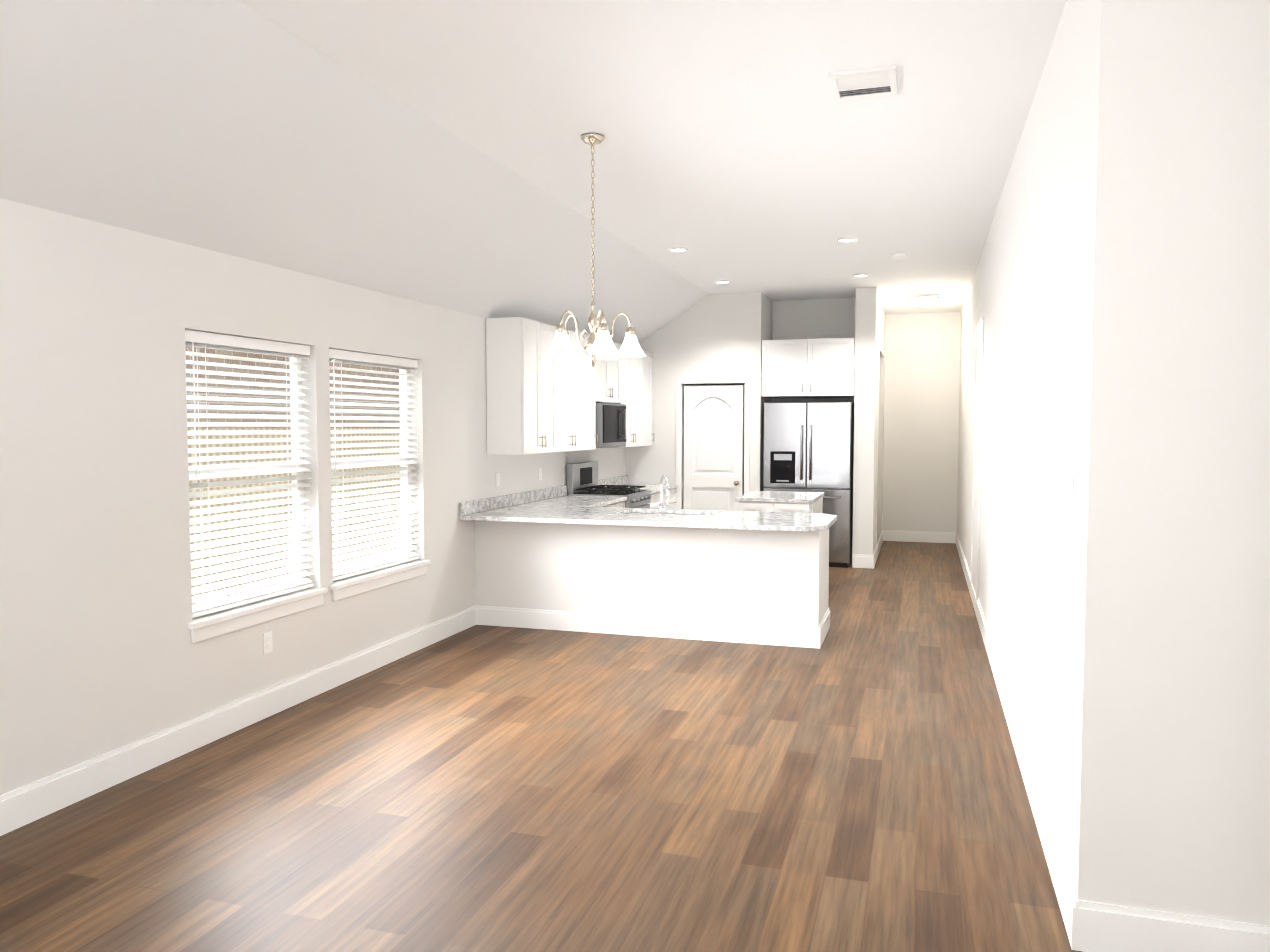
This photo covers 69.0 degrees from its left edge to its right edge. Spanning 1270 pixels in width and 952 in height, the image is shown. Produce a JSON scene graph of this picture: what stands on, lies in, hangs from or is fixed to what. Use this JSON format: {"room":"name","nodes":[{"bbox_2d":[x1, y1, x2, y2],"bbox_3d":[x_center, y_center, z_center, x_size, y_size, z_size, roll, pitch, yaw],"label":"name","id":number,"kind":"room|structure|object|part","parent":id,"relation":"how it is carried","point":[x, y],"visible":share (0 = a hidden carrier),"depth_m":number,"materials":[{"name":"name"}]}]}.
{"room":"kitchen","nodes":[
{"label":"kitchen","id":0,"kind":"room"},
{"bbox_2d":[0,198,625,794],"bbox_3d":[-1.898,-0.377,5.550,0.180,3.300,13.340,1,3,17],"label":"wall","id":1,"kind":"structure","parent":0,"point":[100,654],"depth_m":4.22,"materials":[{"name":"beige paint"}]},
{"bbox_2d":[0,605,475,835],"bbox_3d":[-2.503,1.317,3.354,0.016,0.150,8.380,1,3,17],"label":"baseboard","id":2,"kind":"structure","parent":1,"relation":"attached to","point":[32,802],"depth_m":4.51,"materials":[{"name":"white paint"}]},
{"bbox_2d":[186,346,305,604],"bbox_3d":[-2.112,-0.025,4.961,0.060,1.414,0.989,1,3,17],"label":"window","id":3,"kind":"structure","parent":1,"relation":"in","point":[297,360],"depth_m":5.23,"materials":[{"name":"white plastic"}]},
{"bbox_2d":[185,330,313,617],"bbox_3d":[-2.049,-0.028,4.942,0.067,1.404,0.971,1,3,17],"label":"window blind","id":4,"kind":"object","parent":3,"relation":"attached to","point":[199,339],"visible":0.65,"depth_m":4.90,"materials":[{"name":"white plastic"}]},
{"bbox_2d":[188,587,327,642],"bbox_3d":[-2.028,0.734,4.976,0.125,0.102,1.055,1,3,17],"label":"window sill","id":5,"kind":"structure","parent":1,"relation":"attached to","point":[211,625],"depth_m":4.88,"materials":[{"name":"white paint"}]},
{"bbox_2d":[263,631,272,654],"bbox_3d":[-1.988,0.904,5.007,0.007,0.115,0.070,1,3,17],"label":"outlet","id":6,"kind":"object","parent":1,"relation":"attached to","point":[267,643],"visible":1,"depth_m":5.00,"materials":[{"name":"white plastic"}]},
{"bbox_2d":[330,362,411,570],"bbox_3d":[-1.768,-0.085,6.068,0.060,1.414,1.059,1,3,17],"label":"window","id":7,"kind":"structure","parent":1,"relation":"in","point":[402,421],"depth_m":6.41,"materials":[{"name":"white plastic"}]},
{"bbox_2d":[329,349,419,580],"bbox_3d":[-1.706,-0.087,6.048,0.067,1.404,1.041,1,3,17],"label":"window blind","id":8,"kind":"object","parent":7,"relation":"attached to","point":[349,357],"visible":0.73,"depth_m":6.02,"materials":[{"name":"white plastic"}]},
{"bbox_2d":[330,559,430,600],"bbox_3d":[-1.685,0.675,6.082,0.125,0.102,1.125,1,3,17],"label":"window sill","id":9,"kind":"structure","parent":1,"relation":"attached to","point":[361,583],"depth_m":5.99,"materials":[{"name":"white paint"}]},
{"bbox_2d":[496,472,499,486],"bbox_3d":[-1.141,0.029,7.696,0.007,0.115,0.070,1,3,17],"label":"outlet","id":10,"kind":"object","parent":1,"relation":"attached to","point":[498,479],"visible":1,"depth_m":7.70,"materials":[{"name":"white plastic"}]},
{"bbox_2d":[486,317,562,454],"bbox_3d":[-0.933,-0.739,7.771,0.328,1.094,0.748,1,3,17],"label":"upper cabinet","id":11,"kind":"object","parent":1,"relation":"attached to","point":[539,400],"depth_m":7.45,"materials":[{"name":"white paint"}]},
{"bbox_2d":[539,468,541,479],"bbox_3d":[-0.875,-0.017,8.554,0.007,0.115,0.070,1,3,17],"label":"outlet","id":12,"kind":"object","parent":1,"relation":"attached to","point":[540,473],"visible":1,"depth_m":8.55,"materials":[{"name":"white plastic"}]},
{"bbox_2d":[459,477,626,516],"bbox_3d":[-0.715,0.147,9.044,0.020,0.100,4.175,1,3,17],"label":"backsplash","id":13,"kind":"structure","parent":1,"relation":"attached to","point":[560,491],"depth_m":8.06,"materials":[{"name":"grey stone"}]},
{"bbox_2d":[559,329,586,451],"bbox_3d":[-0.737,-0.772,8.402,0.328,1.094,0.806,1,3,17],"label":"upper cabinet","id":14,"kind":"object","parent":1,"relation":"attached to","point":[574,369],"depth_m":8.49,"materials":[{"name":"white paint"}]},
{"bbox_2d":[587,335,598,449],"bbox_3d":[-0.585,-0.799,8.891,0.328,1.094,0.451,1,3,17],"label":"upper cabinet","id":15,"kind":"object","parent":1,"relation":"attached to","point":[592,372],"depth_m":8.93,"materials":[{"name":"white paint"}]},
{"bbox_2d":[599,341,622,403],"bbox_3d":[-0.422,-1.059,9.405,0.328,0.629,0.770,1,3,17],"label":"upper cabinet","id":16,"kind":"object","parent":1,"relation":"attached to","point":[610,370],"depth_m":9.47,"materials":[{"name":"white paint"}]},
{"bbox_2d":[596,403,625,447],"bbox_3d":[-0.362,-0.513,9.416,0.446,0.442,0.754,1,3,17],"label":"microwave","id":17,"kind":"object","parent":16,"relation":"attached to","point":[610,425],"visible":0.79,"depth_m":9.22,"materials":[{"name":"silver metal"}]},
{"bbox_3d":[-0.116,-0.536,9.535,0.047,0.310,0.018,1,3,17],"label":"handle","id":18,"kind":"part","parent":17,"relation":"part of","materials":[{"name":"silver metal"}]},
{"bbox_2d":[610,350,646,447],"bbox_3d":[-0.188,-0.867,10.170,0.328,1.094,0.923,1,3,17],"label":"upper cabinet","id":19,"kind":"object","parent":1,"relation":"attached to","point":[634,368],"depth_m":10.28,"materials":[{"name":"white paint"}]},
{"bbox_2d":[647,351,653,445],"bbox_3d":[-0.017,-0.896,10.719,0.328,1.094,0.461,1,3,17],"label":"upper cabinet","id":20,"kind":"object","parent":1,"relation":"attached to","point":[649,354],"depth_m":10.82,"materials":[{"name":"white paint"}]},
{"bbox_2d":[0,0,708,343],"bbox_3d":[-1.534,-1.454,4.959,1.190,0.866,12.540,1,3,17],"label":"ceiling","id":21,"kind":"structure","parent":0,"point":[236,128],"depth_m":4.20,"materials":[{"name":"paint"}]},
{"bbox_2d":[0,541,1081,951],"bbox_3d":[0.509,1.307,5.888,4.870,0.100,15.400,1,3,17],"label":"floor","id":22,"kind":"structure","parent":0,"point":[854,783],"depth_m":3.75,"materials":[{"name":"brown wood"}]},
{"bbox_2d":[566,461,650,512],"bbox_3d":[-0.231,0.457,9.428,0.706,1.180,0.752,1,3,17],"label":"range","id":23,"kind":"object","parent":22,"relation":"on","point":[582,478],"visible":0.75,"depth_m":9.30,"materials":[{"name":"silver metal"}]},
{"bbox_3d":[0.077,0.297,9.323,0.061,0.170,0.652,1,3,17],"label":"handle","id":24,"kind":"part","parent":23,"relation":"part of","materials":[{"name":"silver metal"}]},
{"bbox_2d":[619,501,626,508],"bbox_3d":[-0.447,0.669,8.916,0.623,0.850,0.354,1,3,17],"label":"base cabinet","id":25,"kind":"object","parent":22,"relation":"on","point":[621,503],"depth_m":8.87,"materials":[{"name":"white paint"}]},
{"bbox_2d":[460,497,630,524],"bbox_3d":[-0.508,0.273,7.949,1.066,0.035,2.195,1,3,17],"label":"countertop","id":26,"kind":"structure","parent":25,"relation":"on","point":[561,510],"depth_m":7.41,"materials":[{"name":"white stone"}]},
{"bbox_2d":[591,493,658,512],"bbox_3d":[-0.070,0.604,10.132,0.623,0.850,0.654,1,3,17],"label":"base cabinet","id":27,"kind":"object","parent":22,"relation":"on","point":[654,496],"depth_m":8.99,"materials":[{"name":"white paint"}]},
{"bbox_2d":[626,485,677,492],"bbox_3d":[0.023,0.143,10.370,0.645,0.035,1.210,1,3,17],"label":"countertop","id":28,"kind":"structure","parent":27,"relation":"on","point":[654,488],"depth_m":10.32,"materials":[{"name":"white stone"}]},
{"bbox_2d":[671,489,678,512],"bbox_3d":[0.092,0.576,10.652,0.623,0.850,0.674,1,3,17],"label":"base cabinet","id":29,"kind":"object","parent":22,"relation":"on","point":[673,491],"depth_m":10.72,"materials":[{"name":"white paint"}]},
{"bbox_2d":[699,513,742,529],"bbox_3d":[0.602,0.761,7.209,0.599,0.850,0.622,1,3,17],"label":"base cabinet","id":30,"kind":"object","parent":22,"relation":"on","point":[701,514],"depth_m":7.49,"materials":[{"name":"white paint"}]},
{"bbox_2d":[591,511,836,531],"bbox_3d":[0.635,0.325,6.984,1.690,0.035,1.025,1,3,17],"label":"countertop","id":31,"kind":"structure","parent":30,"relation":"on","point":[801,522],"depth_m":6.70,"materials":[{"name":"white stone"}]},
{"bbox_2d":[655,474,670,516],"bbox_3d":[0.242,0.142,7.156,0.093,0.312,0.220,1,3,17],"label":"faucet","id":32,"kind":"object","parent":31,"relation":"on","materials":[{"name":"silver metal"}]},
{"bbox_2d":[735,491,823,512],"bbox_3d":[1.461,0.631,9.247,0.740,0.890,1.000,1,3,17],"label":"kitchen island","id":33,"kind":"object","parent":22,"relation":"on","point":[785,501],"visible":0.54,"depth_m":8.82,"materials":[{"name":"white paint"}]},
{"bbox_2d":[763,402,853,567],"bbox_3d":[2.031,0.076,10.728,0.965,1.840,0.881,1,3,17],"label":"refrigerator","id":34,"kind":"object","parent":22,"relation":"on","point":[808,446],"visible":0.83,"depth_m":10.32,"materials":[{"name":"silver metal"}]},
{"bbox_3d":[1.667,-0.098,10.432,0.280,0.360,0.003,1,3,17],"label":"panel","id":35,"kind":"part","parent":34,"relation":"part of","materials":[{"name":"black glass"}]},
{"bbox_3d":[1.909,-0.165,10.323,0.765,0.816,0.061,1,3,17],"label":"handle","id":36,"kind":"part","parent":34,"relation":"part of","materials":[{"name":"silver metal"}]},
{"bbox_2d":[475,521,828,626],"bbox_3d":[0.125,0.756,7.289,2.690,0.850,0.740,1,3,17],"label":"wall","id":37,"kind":"structure","parent":0,"point":[761,576],"depth_m":6.89,"materials":[{"name":"beige paint"}]},
{"bbox_2d":[476,605,829,648],"bbox_3d":[0.138,1.107,7.295,2.690,0.150,0.756,1,3,17],"label":"baseboard","id":38,"kind":"structure","parent":37,"relation":"attached to","point":[744,632],"depth_m":6.90,"materials":[{"name":"white paint"}]},
{"bbox_2d":[238,0,1066,314],"bbox_3d":[1.086,-1.866,5.487,3.490,0.100,15.140,1,3,17],"label":"ceiling","id":39,"kind":"structure","parent":0,"point":[738,148],"depth_m":4.50,"materials":[{"name":"white paint"}]},
{"bbox_2d":[546,133,645,366],"bbox_3d":[-0.216,-1.181,4.899,0.540,1.204,0.524,1,3,17],"label":"chandelier","id":40,"kind":"object","parent":39,"relation":"hanging from","point":[599,344],"visible":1,"depth_m":4.86,"materials":[{"name":"white glass"}]},
{"bbox_3d":[-0.216,-0.694,4.925,0.540,0.110,0.523,1,3,17],"label":"lamp shade","id":41,"kind":"part","parent":40,"relation":"part of","materials":[{"name":"white glass"}]},
{"bbox_2d":[668,248,687,251],"bbox_3d":[0.372,-1.944,7.959,0.170,0.008,0.170,1,3,17],"label":"recessed light","id":42,"kind":"object","parent":39,"relation":"in","point":[685,249],"visible":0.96,"depth_m":7.92,"materials":[{"name":"white paint"}]},
{"bbox_2d":[836,238,857,242],"bbox_3d":[1.728,-1.922,7.539,0.170,0.008,0.170,1,3,17],"label":"recessed light","id":43,"kind":"object","parent":39,"relation":"in","point":[854,239],"depth_m":7.54,"materials":[{"name":"white paint"}]},
{"bbox_3d":[1.728,-1.924,7.538,0.124,0.004,0.124,1,3,17],"label":"recessed ceiling light lens","id":44,"kind":"part","parent":43,"relation":"part of","materials":[{"name":"white plastic"}]},
{"bbox_2d":[828,65,897,102],"bbox_3d":[1.016,-1.734,4.100,0.280,0.016,0.350,1,3,17],"label":"ceiling vent","id":45,"kind":"object","parent":39,"relation":"in","point":[874,78],"visible":1,"depth_m":4.07,"materials":[{"name":"white metal"}]},
{"bbox_2d":[840,86,890,95],"bbox_3d":[1.016,-1.741,4.100,0.224,0.001,0.294,1,3,17],"label":"vent duct","id":46,"kind":"object","parent":45,"relation":"attached to","point":[867,92],"visible":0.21,"depth_m":4.18,"materials":[{"name":"metal"}]},
{"bbox_2d":[891,253,906,259],"bbox_3d":[2.337,-1.943,8.187,0.136,0.034,0.136,1,3,17],"label":"smoke detector","id":47,"kind":"object","parent":39,"relation":"attached to","point":[898,256],"visible":1,"depth_m":8.14,"materials":[{"name":"white plastic"}]},
{"bbox_2d":[908,293,939,306],"bbox_3d":[3.362,-2.032,10.747,0.350,0.130,0.350,1,3,17],"label":"dome ceiling light","id":48,"kind":"object","parent":39,"relation":"attached to","point":[925,302],"depth_m":10.64,"materials":[{"name":"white glass"}]},
{"bbox_3d":[3.362,-2.077,10.745,0.350,0.040,0.350,1,3,17],"label":"hall ceiling light base","id":49,"kind":"part","parent":48,"relation":"part of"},
{"bbox_2d":[626,292,765,491],"bbox_3d":[0.678,-0.660,10.826,1.610,3.300,0.120,1,3,17],"label":"wall","id":50,"kind":"structure","parent":0,"point":[717,335],"depth_m":10.69,"materials":[{"name":"beige paint"}]},
{"bbox_2d":[676,377,749,508],"bbox_3d":[0.914,-0.070,10.775,0.866,2.128,0.138,1,3,17],"label":"door frame","id":51,"kind":"structure","parent":50,"relation":"attached to","point":[746,381],"depth_m":10.76,"materials":[{"name":"white paint"}]},
{"bbox_2d":[683,385,743,514],"bbox_3d":[0.912,-0.034,10.769,0.700,2.033,0.055,1,3,17],"label":"pantry door","id":52,"kind":"structure","parent":50,"relation":"in","point":[713,439],"depth_m":10.73,"materials":[{"name":"white paint"}]},
{"bbox_2d":[761,338,854,398],"bbox_3d":[2.045,-1.235,10.728,1.030,0.640,0.787,1,3,17],"label":"upper cabinet","id":53,"kind":"object","parent":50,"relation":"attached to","point":[825,367],"depth_m":10.35,"materials":[{"name":"white paint"}]},
{"bbox_3d":[1.931,-1.216,10.363,1.022,0.632,0.020,1,3,17],"label":"fridgetop door","id":54,"kind":"part","parent":53,"relation":"part of","materials":[{"name":"white paint"}]},
{"bbox_2d":[762,296,771,490],"bbox_3d":[1.499,-0.669,10.990,0.140,3.300,0.680,1,3,17],"label":"wall","id":55,"kind":"structure","parent":0,"point":[768,302],"depth_m":10.96,"materials":[{"name":"beige paint"}]},
{"bbox_2d":[684,298,879,544],"bbox_3d":[1.517,-0.691,11.403,2.870,3.300,0.120,1,3,17],"label":"wall","id":56,"kind":"structure","parent":0,"point":[814,319],"depth_m":11.09,"materials":[{"name":"beige paint"}]},
{"bbox_2d":[852,287,884,554],"bbox_3d":[2.931,-0.695,11.488,0.220,3.300,2.720,1,3,17],"label":"wall","id":57,"kind":"structure","parent":0,"point":[868,425],"depth_m":10.22,"materials":[{"name":"beige paint"}]},
{"bbox_2d":[871,530,883,568],"bbox_3d":[3.023,0.883,11.472,0.016,0.150,2.616,1,3,17],"label":"baseboard","id":58,"kind":"structure","parent":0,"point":[876,552],"depth_m":11.04,"materials":[{"name":"white paint"}]},
{"bbox_2d":[882,312,960,531],"bbox_3d":[3.827,-0.753,12.569,1.090,3.300,0.120,1,3,17],"label":"wall","id":59,"kind":"structure","parent":0,"point":[921,418],"depth_m":12.49,"materials":[{"name":"beige paint"}]},
{"bbox_2d":[884,530,955,542],"bbox_3d":[3.875,0.824,12.567,0.914,0.150,0.016,1,3,17],"label":"baseboard","id":60,"kind":"structure","parent":59,"relation":"attached to","point":[889,535],"depth_m":12.56,"materials":[{"name":"white paint"}]},
{"bbox_2d":[957,0,1269,925],"bbox_3d":[2.438,-0.356,5.148,0.660,3.300,15.140,1,3,17],"label":"wall","id":61,"kind":"structure","parent":0,"point":[1119,296],"depth_m":2.67,"materials":[{"name":"beige paint"}]},
{"bbox_2d":[972,329,980,594],"bbox_3d":[2.979,-0.064,8.046,0.008,2.383,0.810,1,3,17],"label":"door","id":62,"kind":"structure","parent":61,"relation":"in","point":[976,455],"depth_m":8.09,"materials":[{"name":"white paint"}]},
{"bbox_2d":[970,317,983,601],"bbox_3d":[2.976,-0.090,8.046,0.018,2.460,0.940,1,3,17],"label":"door frame","id":63,"kind":"structure","parent":61,"relation":"attached to","point":[980,325],"depth_m":7.63,"materials":[{"name":"white paint"}]},
{"bbox_2d":[955,532,1269,951],"bbox_3d":[2.373,1.216,5.252,0.556,0.150,14.900,1,3,17],"label":"baseboard","id":64,"kind":"structure","parent":61,"relation":"attached to","point":[1091,926],"depth_m":2.75,"materials":[{"name":"white paint"}]},
{"label":"outside","id":65,"kind":"structure","parent":0,"visible":0},
{"bbox_2d":[186,346,401,595],"bbox_3d":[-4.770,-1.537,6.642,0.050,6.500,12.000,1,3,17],"label":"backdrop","id":66,"kind":"structure","parent":65,"point":[224,369],"depth_m":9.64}
]}

